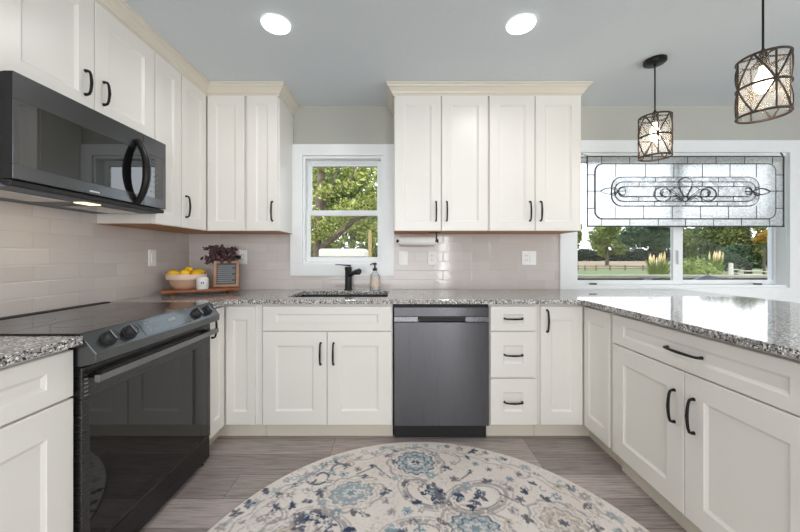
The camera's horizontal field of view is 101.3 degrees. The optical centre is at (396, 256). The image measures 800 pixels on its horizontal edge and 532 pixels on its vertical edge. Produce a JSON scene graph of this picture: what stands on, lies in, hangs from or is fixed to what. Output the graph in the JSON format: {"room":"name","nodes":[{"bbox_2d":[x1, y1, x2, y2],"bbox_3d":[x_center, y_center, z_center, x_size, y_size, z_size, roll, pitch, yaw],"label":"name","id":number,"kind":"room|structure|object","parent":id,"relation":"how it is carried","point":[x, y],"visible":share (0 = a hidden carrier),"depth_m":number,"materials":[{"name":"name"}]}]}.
{"room":"kitchen","nodes":[
{"label":"kitchen","id":0,"kind":"room"},
{"bbox_2d":[139,399,686,531],"bbox_3d":[1.436,1.242,-0.388,6.528,0.120,6.424,0,0,0],"label":"floor","id":1,"kind":"structure","parent":0,"point":[236,468],"depth_m":1.83,"materials":[{"name":"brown wood"}]},
{"bbox_2d":[0,349,72,531],"bbox_3d":[-1.409,0.741,0.857,0.625,0.883,0.514,0,0,0],"label":"base cabinet","id":2,"kind":"object","parent":1,"relation":"on","point":[36,407],"visible":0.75,"depth_m":1.00,"materials":[{"name":"paint"}]},
{"bbox_2d":[0,336,82,366],"bbox_3d":[-1.393,0.282,0.782,0.653,0.029,0.665,0,0,0],"label":"countertop","id":3,"kind":"structure","parent":2,"relation":"on","point":[13,349],"depth_m":1.01,"materials":[{"name":"stone"}]},
{"bbox_2d":[0,302,219,531],"bbox_3d":[-1.358,0.720,1.510,0.684,0.924,0.781,0,0,0],"label":"range","id":4,"kind":"object","parent":1,"relation":"on","point":[141,396],"visible":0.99,"depth_m":1.37,"materials":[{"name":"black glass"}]},
{"bbox_2d":[0,302,209,335],"bbox_3d":[-1.369,0.270,1.510,0.572,0.015,0.781,0,0,0],"label":"cooktop","id":5,"kind":"object","parent":4,"relation":"in","point":[95,319],"depth_m":1.41,"materials":[{"name":"black glass"}]},
{"bbox_2d":[209,304,265,444],"bbox_3d":[-1.292,0.741,2.311,0.852,0.883,0.806,0,0,0],"label":"base cabinet","id":6,"kind":"object","parent":1,"relation":"on","point":[236,351],"visible":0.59,"depth_m":2.09,"materials":[{"name":"paint"}]},
{"bbox_2d":[112,289,799,359],"bbox_3d":[0.315,0.282,1.347,4.067,0.029,2.735,0,0,0],"label":"countertop","id":7,"kind":"structure","parent":6,"relation":"on","point":[772,326],"depth_m":2.06,"materials":[{"name":"stone"}]},
{"bbox_2d":[161,286,240,295],"bbox_3d":[-1.437,0.249,2.421,0.490,0.038,0.246,0,0,-34],"label":"wooden tray","id":8,"kind":"object","parent":7,"relation":"on","point":[172,292],"visible":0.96,"depth_m":2.32,"materials":[{"name":"brown wood"}]},
{"bbox_2d":[165,273,206,288],"bbox_3d":[-1.541,0.176,2.405,0.262,0.106,0.262,0,0,0],"label":"mixing bowl","id":9,"kind":"object","parent":8,"relation":"on","point":[176,281],"visible":0.77,"depth_m":2.31,"materials":[{"name":"white ceramic"}]},
{"bbox_2d":[167,270,179,274],"bbox_3d":[-1.605,0.121,2.354,0.068,0.064,0.068,0,0,33],"label":"lemon","id":10,"kind":"object","parent":9,"relation":"in","point":[171,272],"visible":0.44,"depth_m":2.33,"materials":[{"name":"yellow food"}]},
{"bbox_2d":[179,269,190,274],"bbox_3d":[-1.516,0.119,2.347,0.068,0.064,0.068,0,0,-23],"label":"lemon","id":11,"kind":"object","parent":9,"relation":"in","point":[185,271],"visible":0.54,"depth_m":2.33,"materials":[{"name":"yellow food"}]},
{"bbox_2d":[191,270,200,273],"bbox_3d":[-1.460,0.127,2.385,0.068,0.062,0.068,0,0,0],"label":"lemon","id":12,"kind":"object","parent":9,"relation":"in","point":[194,271],"visible":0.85,"depth_m":2.36,"materials":[{"name":"yellow food"}]},
{"bbox_2d":[196,277,208,289],"bbox_3d":[-1.392,0.188,2.346,0.078,0.084,0.078,0,0,0],"label":"candle jar","id":13,"kind":"object","parent":8,"relation":"on","point":[202,283],"visible":1,"depth_m":2.32,"materials":[{"name":"white ceramic"}]},
{"bbox_2d":[200,244,237,265],"bbox_3d":[-1.378,0.065,2.536,0.279,0.329,0.160,0,0,-4],"label":"dried flowers","id":14,"kind":"object","parent":8,"relation":"on","point":[216,253],"visible":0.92,"depth_m":2.51,"materials":[{"name":"purple plant"}]},
{"bbox_2d":[213,261,238,286],"bbox_3d":[-1.310,0.129,2.519,0.172,0.198,0.036,0,0,-20],"label":"letter board","id":15,"kind":"object","parent":8,"relation":"on","point":[225,275],"visible":1,"depth_m":2.52,"materials":[{"name":"brown wood"}]},
{"bbox_2d":[298,295,387,296],"bbox_3d":[-0.403,0.406,2.391,0.726,0.216,0.446,0,0,0],"label":"sink","id":16,"kind":"object","parent":7,"relation":"in","point":[300,295],"visible":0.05,"depth_m":2.59,"materials":[{"name":"black metal"}]},
{"bbox_2d":[335,264,361,290],"bbox_3d":[-0.371,0.162,2.611,0.252,0.212,0.106,0,0,33],"label":"faucet","id":17,"kind":"object","parent":7,"relation":"on","point":[349,273],"visible":0.99,"depth_m":2.62,"materials":[{"name":"black metal"}]},
{"bbox_2d":[370,263,379,290],"bbox_3d":[-0.178,0.156,2.640,0.075,0.222,0.075,0,0,0],"label":"soap bottle","id":18,"kind":"object","parent":7,"relation":"on","point":[374,280],"visible":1,"depth_m":2.61,"materials":[{"name":"clear glass"}]},
{"bbox_2d":[263,304,393,435],"bbox_3d":[-0.446,0.741,2.381,0.836,0.883,0.655,0,0,0],"label":"base cabinet","id":19,"kind":"object","parent":1,"relation":"on","point":[328,369],"visible":0.98,"depth_m":2.09,"materials":[{"name":"paint"}]},
{"bbox_2d":[207,442,649,531],"bbox_3d":[0.135,1.177,1.085,2.000,0.009,2.000,0,0,0],"label":"round rug","id":20,"kind":"object","parent":1,"relation":"on","point":[401,486],"visible":1,"depth_m":1.60,"materials":[{"name":"beige fabric"}]},
{"bbox_2d":[394,304,488,436],"bbox_3d":[0.283,0.746,2.383,0.610,0.872,0.612,0,0,0],"label":"dishwasher","id":21,"kind":"object","parent":1,"relation":"on","point":[441,351],"visible":0.99,"depth_m":2.08,"materials":[{"name":"black metal"}]},
{"bbox_2d":[486,304,537,435],"bbox_3d":[0.748,0.741,2.381,0.315,0.883,0.655,0,0,0],"label":"base cabinet","id":22,"kind":"object","parent":1,"relation":"on","point":[513,328],"visible":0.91,"depth_m":2.09,"materials":[{"name":"paint"}]},
{"bbox_2d":[534,304,621,465],"bbox_3d":[1.357,0.741,2.261,0.901,0.883,0.878,0,0,0],"label":"base cabinet","id":23,"kind":"object","parent":1,"relation":"on","point":[575,342],"visible":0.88,"depth_m":2.09,"materials":[{"name":"paint"}]},
{"bbox_2d":[613,313,799,531],"bbox_3d":[1.480,0.741,1.362,0.655,0.883,0.916,0,0,0],"label":"base cabinet","id":24,"kind":"object","parent":1,"relation":"on","point":[707,427],"visible":0.96,"depth_m":1.26,"materials":[{"name":"paint"}]},
{"bbox_2d":[124,0,799,105],"bbox_3d":[1.436,-1.314,-0.358,6.528,0.120,6.484,0,0,0],"label":"ceiling","id":25,"kind":"structure","parent":0,"point":[334,52],"depth_m":1.94,"materials":[{"name":"paint"}]},
{"bbox_2d":[260,13,290,34],"bbox_3d":[-0.651,-1.246,1.765,0.158,0.015,0.158,0,0,0],"label":"recessed light","id":26,"kind":"object","parent":25,"relation":"in","point":[274,23],"visible":1,"depth_m":1.75,"materials":[{"name":"white"}]},
{"bbox_2d":[505,13,536,34],"bbox_3d":[0.667,-1.246,1.765,0.158,0.015,0.158,0,0,0],"label":"recessed light","id":27,"kind":"object","parent":25,"relation":"in","point":[521,23],"visible":1,"depth_m":1.75,"materials":[{"name":"white"}]},
{"bbox_2d":[637,54,672,161],"bbox_3d":[1.642,-0.942,2.088,0.179,0.623,0.179,0,0,0],"label":"pendant light","id":28,"kind":"object","parent":25,"relation":"hanging from","point":[655,61],"visible":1,"depth_m":2.07,"materials":[{"name":"black metal"}]},
{"bbox_2d":[651,110,656,123],"bbox_3d":[1.642,-0.893,2.088,0.040,0.080,0.040,0,0,0],"label":"socket","id":29,"kind":"object","parent":28,"relation":"attached to","point":[654,117],"depth_m":2.08,"materials":[{"name":"black metal"}]},
{"bbox_2d":[734,0,793,123],"bbox_3d":[1.642,-0.942,1.472,0.180,0.623,0.180,0,0,0],"label":"pendant light","id":30,"kind":"object","parent":25,"relation":"hanging from","point":[763,82],"visible":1,"depth_m":1.46,"materials":[{"name":"black metal"}]},
{"bbox_2d":[756,48,769,68],"bbox_3d":[1.642,-0.893,1.472,0.040,0.080,0.040,0,0,0],"label":"socket","id":31,"kind":"object","parent":30,"relation":"attached to","point":[764,56],"depth_m":1.46,"materials":[{"name":"black metal"}]},
{"bbox_2d":[293,106,799,398],"bbox_3d":[1.436,-0.036,2.794,6.328,2.436,0.140,0,0,0],"label":"wall","id":32,"kind":"structure","parent":0,"point":[311,124],"depth_m":2.72,"materials":[{"name":"paint"}]},
{"bbox_2d":[94,0,299,115],"bbox_3d":[-1.100,-1.212,1.926,0.592,0.083,1.596,0,0,0],"label":"trim","id":33,"kind":"structure","parent":32,"relation":"attached to","point":[120,10],"depth_m":2.13,"materials":[{"name":"beige paint"}]},
{"bbox_2d":[138,75,259,233],"bbox_3d":[-1.411,-0.704,2.413,0.614,1.029,0.606,0,0,0],"label":"upper cabinet","id":34,"kind":"object","parent":32,"relation":"attached to","point":[213,128],"visible":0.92,"depth_m":2.38,"materials":[{"name":"paint"}]},
{"bbox_2d":[247,96,292,233],"bbox_3d":[-0.982,-0.704,2.534,0.240,1.029,0.369,0,0,0],"label":"upper cabinet","id":35,"kind":"object","parent":32,"relation":"attached to","point":[269,121],"visible":0.98,"depth_m":2.39,"materials":[{"name":"paint"}]},
{"bbox_2d":[290,144,393,275],"bbox_3d":[-0.453,-0.388,2.783,0.855,1.084,0.162,0,0,0],"label":"window","id":36,"kind":"structure","parent":32,"relation":"in","point":[305,157],"depth_m":2.70,"materials":[{"name":"white plastic"}]},
{"bbox_2d":[189,234,559,288],"bbox_3d":[-0.187,0.032,2.720,3.066,0.500,0.008,0,0,0],"label":"tiled wall","id":37,"kind":"structure","parent":32,"relation":"attached to","point":[464,261],"depth_m":2.72,"materials":[{"name":"beige tile"}]},
{"bbox_2d":[238,250,246,263],"bbox_3d":[-1.276,0.002,2.712,0.072,0.116,0.009,0,0,0],"label":"wall outlet","id":38,"kind":"object","parent":37,"relation":"attached to","point":[243,260],"visible":0.79,"depth_m":2.71,"materials":[{"name":"white plastic"}]},
{"bbox_2d":[235,249,242,258],"bbox_3d":[-1.300,-0.024,2.687,0.052,0.085,0.038,0,0,0],"label":"plug","id":39,"kind":"object","parent":38,"relation":"attached to","point":[239,251],"visible":0.7,"depth_m":2.67,"materials":[{"name":"white plastic"}]},
{"bbox_2d":[399,251,407,264],"bbox_3d":[0.052,0.008,2.710,0.072,0.116,0.012,0,0,0],"label":"wall switch","id":40,"kind":"object","parent":37,"relation":"attached to","point":[403,255],"visible":1,"depth_m":2.71,"materials":[{"name":"white plastic"}]},
{"bbox_2d":[428,251,436,264],"bbox_3d":[0.292,0.008,2.712,0.072,0.116,0.009,0,0,0],"label":"wall outlet","id":41,"kind":"object","parent":37,"relation":"attached to","point":[432,255],"visible":1,"depth_m":2.71,"materials":[{"name":"white plastic"}]},
{"bbox_2d":[522,251,535,264],"bbox_3d":[1.092,0.008,2.710,0.118,0.116,0.012,0,0,0],"label":"wall outlet","id":42,"kind":"object","parent":37,"relation":"attached to","point":[528,257],"visible":1,"depth_m":2.71,"materials":[{"name":"white plastic"}]},
{"bbox_2d":[394,96,487,233],"bbox_3d":[0.322,-0.704,2.534,0.688,1.029,0.369,0,0,0],"label":"upper cabinet","id":43,"kind":"object","parent":32,"relation":"attached to","point":[441,143],"visible":0.99,"depth_m":2.39,"materials":[{"name":"paint"}]},
{"bbox_2d":[396,232,440,242],"bbox_3d":[0.162,-0.148,2.500,0.336,0.083,0.032,0,0,0],"label":"paper towel holder","id":44,"kind":"object","parent":43,"relation":"attached to","point":[397,240],"visible":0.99,"depth_m":2.49,"materials":[{"name":"black metal"}]},
{"bbox_2d":[399,237,434,244],"bbox_3d":[0.152,-0.122,2.500,0.272,0.068,0.068,0,0,0],"label":"paper towel roll","id":45,"kind":"object","parent":44,"relation":"hanging from","point":[402,240],"visible":1,"depth_m":2.47,"materials":[{"name":"white paper"}]},
{"bbox_2d":[386,81,592,114],"bbox_3d":[0.658,-1.212,2.530,1.476,0.083,0.389,0,0,0],"label":"trim","id":46,"kind":"structure","parent":32,"relation":"attached to","point":[393,88],"depth_m":2.36,"materials":[{"name":"beige paint"}]},
{"bbox_2d":[480,96,580,233],"bbox_3d":[1.006,-0.704,2.534,0.676,1.029,0.369,0,0,0],"label":"upper cabinet","id":47,"kind":"object","parent":32,"relation":"attached to","point":[534,142],"visible":0.98,"depth_m":2.39,"materials":[{"name":"paint"}]},
{"bbox_2d":[560,140,799,302],"bbox_3d":[2.373,-0.290,2.783,2.054,1.345,0.162,0,0,0],"label":"window","id":48,"kind":"structure","parent":32,"relation":"in","point":[782,283],"depth_m":2.70,"materials":[{"name":"white plastic"}]},
{"bbox_2d":[581,152,784,226],"bbox_3d":[2.312,-0.551,2.656,1.684,0.623,0.083,0,0,0],"label":"stained glass panel","id":49,"kind":"object","parent":48,"relation":"hanging from","point":[622,191],"visible":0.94,"depth_m":2.62,"materials":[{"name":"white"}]},
{"bbox_3d":[-1.788,-0.036,-0.328,0.120,2.436,6.344,0,0,0],"label":"wall","id":50,"kind":"structure","parent":0,"visible":0},
{"bbox_2d":[0,0,153,138],"bbox_3d":[-1.534,-0.931,1.503,0.369,0.574,0.746,0,0,0],"label":"upper cabinet","id":51,"kind":"object","parent":50,"relation":"attached to","point":[76,49],"visible":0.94,"depth_m":1.44,"materials":[{"name":"paint"}]},
{"bbox_2d":[0,70,165,213],"bbox_3d":[-1.484,-0.440,1.496,0.469,0.400,0.744,0,0,0],"label":"microwave","id":52,"kind":"object","parent":51,"relation":"attached to","point":[57,151],"visible":1,"depth_m":1.34,"materials":[{"name":"black metal"}]},
{"bbox_2d":[0,201,188,316],"bbox_3d":[-1.724,0.007,1.512,0.008,0.550,2.424,0,0,0],"label":"tiled wall","id":53,"kind":"structure","parent":50,"relation":"attached to","point":[51,258],"depth_m":1.74,"materials":[{"name":"beige tile"}]},
{"bbox_2d":[97,53,180,227],"bbox_3d":[-1.551,-0.704,1.993,0.334,1.029,0.230,0,0,0],"label":"upper cabinet","id":54,"kind":"object","parent":53,"relation":"attached to","point":[167,80],"visible":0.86,"depth_m":1.99,"materials":[{"name":"paint"}]},
{"bbox_2d":[148,250,155,265],"bbox_3d":[-1.714,0.006,2.303,0.012,0.116,0.072,0,0,0],"label":"wall switch","id":55,"kind":"object","parent":53,"relation":"attached to","point":[151,253],"visible":1,"depth_m":2.29,"materials":[{"name":"white plastic"}]},
{"label":"outside","id":56,"kind":"structure","parent":0,"visible":0},
{"bbox_2d":[578,260,766,274],"bbox_3d":[90.000,2.432,166.562,420.000,0.100,326.876,0,0,0],"label":"lawn","id":57,"kind":"structure","parent":56,"point":[580,263],"depth_m":62.50,"materials":[{"name":"green plant"}]},
{"bbox_2d":[311,167,377,256],"bbox_3d":[-1.175,-0.112,7.061,2.502,5.090,2.751,0,0,0],"label":"leaning tree","id":58,"kind":"object","parent":57,"relation":"on","point":[321,198],"visible":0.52,"depth_m":6.37,"materials":[{"name":"green plant"}]},
{"bbox_2d":[311,203,377,256],"bbox_3d":[-1.518,0.389,9.507,3.837,4.023,3.838,0,0,41],"label":"leafy shrub","id":59,"kind":"object","parent":57,"relation":"on","point":[374,248],"visible":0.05,"depth_m":9.05,"materials":[{"name":"green plant"}]},
{"bbox_2d":[311,169,377,256],"bbox_3d":[-1.434,-0.437,12.205,4.418,5.741,3.990,0,0,41],"label":"tree","id":60,"kind":"object","parent":57,"relation":"on","point":[351,195],"visible":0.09,"depth_m":11.80,"materials":[{"name":"green plant"}]},
{"bbox_2d":[312,167,376,248],"bbox_3d":[-2.861,-1.433,14.979,5.450,7.735,5.785,0,0,-11],"label":"tree","id":61,"kind":"object","parent":57,"relation":"on","point":[364,174],"visible":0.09,"depth_m":13.60,"materials":[{"name":"green plant"}]},
{"bbox_2d":[578,224,583,248],"bbox_3d":[38.023,-2.391,70.222,3.538,9.658,3.866,0,0,0],"label":"shade tree","id":62,"kind":"object","parent":57,"relation":"on","point":[580,234],"visible":0.19,"depth_m":69.40,"materials":[{"name":"green plant"}]},
{"bbox_2d":[587,227,627,265],"bbox_3d":[58.989,-4.131,92.081,10.663,13.143,10.658,0,0,0],"label":"shade tree","id":63,"kind":"object","parent":57,"relation":"on","point":[601,237],"visible":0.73,"depth_m":91.44,"materials":[{"name":"green plant"}]},
{"bbox_2d":[578,265,651,269],"bbox_3d":[39.521,1.957,57.980,16.092,1.050,0.240,0,0,0],"label":"rail fence","id":64,"kind":"object","parent":57,"relation":"on","point":[584,266],"visible":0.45,"depth_m":57.86,"materials":[{"name":"brown wood"}]},
{"bbox_2d":[578,247,703,260],"bbox_3d":[139.122,-0.915,190.090,105.091,9.860,7.920,0,0,0],"label":"woods","id":65,"kind":"object","parent":57,"relation":"on","point":[586,254],"visible":0.41,"depth_m":188.06,"materials":[{"name":"green plant"}]},
{"bbox_2d":[616,227,687,262],"bbox_3d":[59.641,-3.451,77.292,13.208,11.784,12.729,0,0,0],"label":"shade tree","id":66,"kind":"object","parent":57,"relation":"on","point":[656,239],"visible":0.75,"depth_m":76.06,"materials":[{"name":"green plant"}]},
{"bbox_2d":[643,252,669,274],"bbox_3d":[20.664,0.981,25.996,1.863,2.818,1.948,0,0,0],"label":"ornamental grass","id":67,"kind":"object","parent":57,"relation":"on","point":[659,268],"depth_m":25.75,"materials":[{"name":"green plant"}]},
{"bbox_2d":[683,228,699,266],"bbox_3d":[46.542,-1.127,51.574,4.497,7.133,3.620,0,0,26],"label":"tree","id":68,"kind":"object","parent":57,"relation":"on","point":[686,238],"visible":0.42,"depth_m":51.56,"materials":[{"name":"green plant"}]},
{"bbox_2d":[683,256,715,274],"bbox_3d":[24.491,1.198,26.953,2.723,2.585,2.672,0,0,-37],"label":"leafy shrub","id":69,"kind":"object","parent":57,"relation":"on","point":[686,269],"visible":0.35,"depth_m":26.64,"materials":[{"name":"green plant"}]},
{"bbox_2d":[687,265,723,274],"bbox_3d":[18.820,1.446,19.998,1.940,1.973,1.808,0,0,0],"label":"round bush","id":70,"kind":"object","parent":57,"relation":"on","point":[704,269],"visible":0.2,"depth_m":19.87,"materials":[{"name":"green plant"}]},
{"bbox_2d":[686,227,728,254],"bbox_3d":[44.090,-1.710,45.174,5.518,8.299,5.414,0,0,0],"label":"tree","id":71,"kind":"object","parent":57,"relation":"on","point":[706,238],"visible":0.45,"depth_m":45.32,"materials":[{"name":"green plant"}]},
{"bbox_2d":[707,250,724,274],"bbox_3d":[29.180,0.879,30.049,1.315,3.016,1.231,0,0,0],"label":"ornamental grass","id":72,"kind":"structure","parent":57,"relation":"on","point":[718,264],"depth_m":29.79,"materials":[{"name":"green plant"}]},
{"bbox_2d":[701,243,766,274],"bbox_3d":[37.378,0.436,36.287,5.633,4.000,5.003,0,0,0],"label":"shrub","id":73,"kind":"object","parent":57,"relation":"on","point":[740,258],"visible":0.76,"depth_m":35.22,"materials":[{"name":"green plant"}]},
{"bbox_2d":[716,227,766,273],"bbox_3d":[40.897,-1.664,38.353,4.144,8.208,5.398,0,0,0],"label":"tree","id":74,"kind":"object","parent":57,"relation":"on","point":[734,235],"visible":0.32,"depth_m":38.08,"materials":[{"name":"green plant"}]},
{"bbox_2d":[729,263,766,274],"bbox_3d":[20.223,1.406,18.000,3.927,2.153,0.140,0,0,0],"label":"fence","id":75,"kind":"object","parent":57,"relation":"on","point":[731,269],"visible":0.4,"depth_m":17.98,"materials":[{"name":"white wood"}]},
{"bbox_2d":[751,230,766,274],"bbox_3d":[34.548,-0.059,30.956,1.620,4.983,1.751,0,0,0],"label":"tree","id":76,"kind":"object","parent":57,"relation":"on","point":[762,238],"visible":0.85,"depth_m":30.93,"materials":[{"name":"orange plant"}]},
{"bbox_2d":[752,227,766,261],"bbox_3d":[39.612,-0.594,34.029,3.397,6.071,3.328,0,0,0],"label":"tree","id":77,"kind":"object","parent":57,"relation":"on","point":[758,249],"visible":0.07,"depth_m":34.83,"materials":[{"name":"green plant"}]},
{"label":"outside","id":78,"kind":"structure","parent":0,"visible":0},
{"bbox_3d":[2.400,1.257,3.742,9.200,0.090,1.716,0,0,0],"label":"deck","id":79,"kind":"object","parent":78,"visible":0},
{"bbox_2d":[319,249,367,256],"bbox_3d":[-0.715,0.552,4.500,0.616,1.320,0.440,0,0,0],"label":"storage cabinet","id":80,"kind":"object","parent":79,"relation":"on","point":[322,252],"visible":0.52,"depth_m":4.28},
{"bbox_2d":[368,231,371,256],"bbox_3d":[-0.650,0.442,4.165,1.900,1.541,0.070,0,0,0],"label":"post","id":81,"kind":"object","parent":79,"relation":"on","point":[369,232],"visible":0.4,"depth_m":4.13,"materials":[{"name":"yellow wood"}]},
{"bbox_2d":[578,275,766,279],"bbox_3d":[3.783,0.718,4.100,5.265,0.988,0.120,0,0,0],"label":"deck railing","id":82,"kind":"object","parent":79,"relation":"on","point":[580,277],"visible":0.05,"depth_m":4.04,"materials":[{"name":"white wood"}]},
{"bbox_2d":[693,274,721,279],"bbox_3d":[3.333,0.700,3.740,0.500,1.025,0.500,0,0,0],"label":"patio chair","id":83,"kind":"object","parent":79,"relation":"on","point":[704,277],"visible":0.09,"depth_m":3.49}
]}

